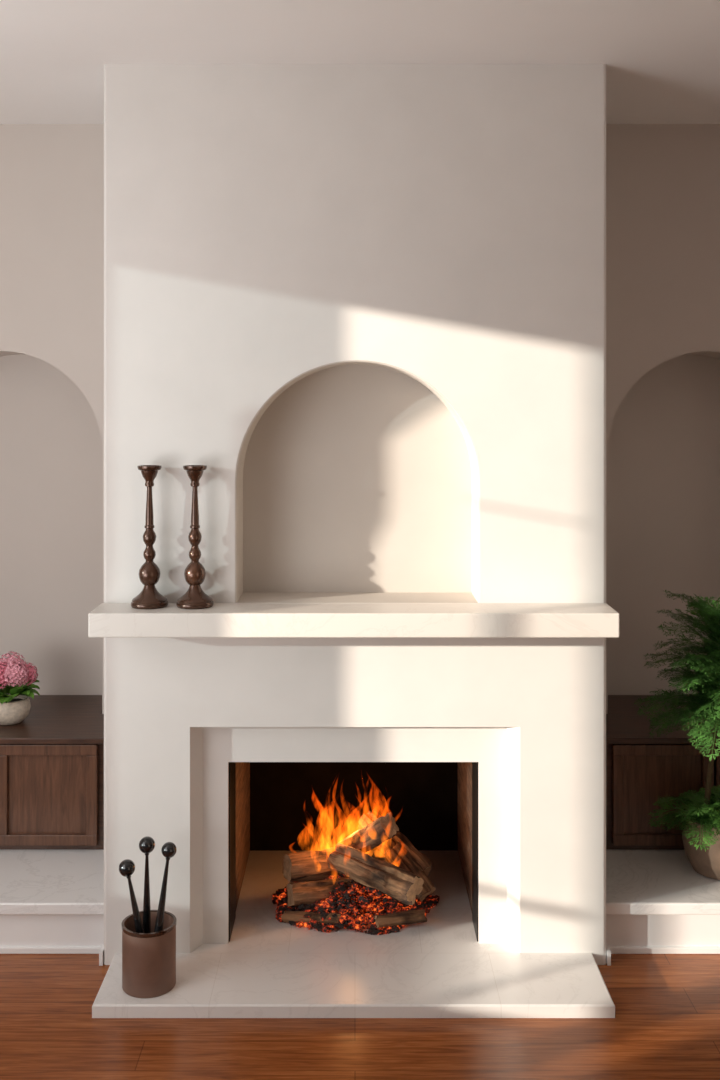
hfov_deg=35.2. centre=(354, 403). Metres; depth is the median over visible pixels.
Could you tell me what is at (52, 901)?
stone ledge
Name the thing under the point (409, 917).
log
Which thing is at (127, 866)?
tool
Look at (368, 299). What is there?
fireplace
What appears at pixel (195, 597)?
candlestick
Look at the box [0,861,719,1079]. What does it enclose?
floor
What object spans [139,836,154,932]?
tool
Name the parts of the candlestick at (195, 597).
stem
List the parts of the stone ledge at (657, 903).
skirting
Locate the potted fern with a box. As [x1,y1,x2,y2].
[634,590,719,879]
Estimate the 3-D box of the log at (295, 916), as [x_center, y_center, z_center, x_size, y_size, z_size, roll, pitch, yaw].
[-0.137,1.625,3.584,0.195,0.048,0.044,0,0,16]
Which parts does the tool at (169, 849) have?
handle, knob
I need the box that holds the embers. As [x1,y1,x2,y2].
[272,874,439,934]
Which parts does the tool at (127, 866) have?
knob, handle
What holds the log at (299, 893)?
on the embers
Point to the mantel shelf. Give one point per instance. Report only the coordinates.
(107, 620)
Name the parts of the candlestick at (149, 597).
stem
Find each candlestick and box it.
[131,465,167,608]
[176,465,213,608]
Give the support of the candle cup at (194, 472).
on the candlestick at (195, 597)
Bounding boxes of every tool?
[119,859,143,932]
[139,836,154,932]
[154,842,176,931]
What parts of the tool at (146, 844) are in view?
knob, handle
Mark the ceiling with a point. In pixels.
(661, 58)
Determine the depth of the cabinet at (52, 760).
3.85 m
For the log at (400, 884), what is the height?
0.125 m
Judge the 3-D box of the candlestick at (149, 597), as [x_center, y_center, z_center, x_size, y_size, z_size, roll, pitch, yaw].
[-0.605,0.389,3.342,0.109,0.414,0.109,0,0,0]
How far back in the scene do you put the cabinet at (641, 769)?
3.85 m
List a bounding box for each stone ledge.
[0,850,103,953]
[606,850,719,953]
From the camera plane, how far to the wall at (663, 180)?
4.40 m
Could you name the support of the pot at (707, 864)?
attached to the potted fern
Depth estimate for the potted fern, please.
3.61 m
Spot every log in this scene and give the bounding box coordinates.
[281,911,340,924]
[282,847,341,881]
[286,877,356,906]
[327,843,423,904]
[334,812,398,852]
[358,808,431,875]
[373,909,426,927]
[384,842,435,900]
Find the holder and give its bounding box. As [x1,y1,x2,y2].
[122,910,175,997]
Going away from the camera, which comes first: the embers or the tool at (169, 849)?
the tool at (169, 849)
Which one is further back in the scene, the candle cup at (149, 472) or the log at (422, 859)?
the log at (422, 859)
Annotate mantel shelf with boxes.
[88,603,619,637]
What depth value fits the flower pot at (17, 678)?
3.98 m
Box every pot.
[0,651,39,724]
[682,807,719,879]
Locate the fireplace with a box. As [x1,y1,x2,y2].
[88,64,619,1017]
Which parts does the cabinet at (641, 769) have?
panel, door, door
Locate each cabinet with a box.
[0,695,103,849]
[606,695,719,849]
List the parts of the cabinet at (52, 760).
panel, door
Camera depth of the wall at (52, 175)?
4.40 m
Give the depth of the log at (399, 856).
3.71 m
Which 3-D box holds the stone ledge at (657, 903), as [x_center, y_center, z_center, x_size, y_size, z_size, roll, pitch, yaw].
[1.478,1.599,3.786,1.441,0.165,0.682,0,0,0]
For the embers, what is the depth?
3.60 m
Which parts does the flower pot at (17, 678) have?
pot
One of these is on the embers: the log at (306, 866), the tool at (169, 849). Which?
the log at (306, 866)
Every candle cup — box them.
[137,465,161,486]
[183,465,206,486]
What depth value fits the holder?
3.15 m
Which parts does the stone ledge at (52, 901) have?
skirting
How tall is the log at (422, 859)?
0.202 m
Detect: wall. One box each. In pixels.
[0,124,103,713]
[606,124,719,713]
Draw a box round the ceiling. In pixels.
[0,0,719,123]
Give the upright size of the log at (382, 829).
0.204 m
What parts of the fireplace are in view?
baseboard, metal frame, panel, panel, metal frame, baseboard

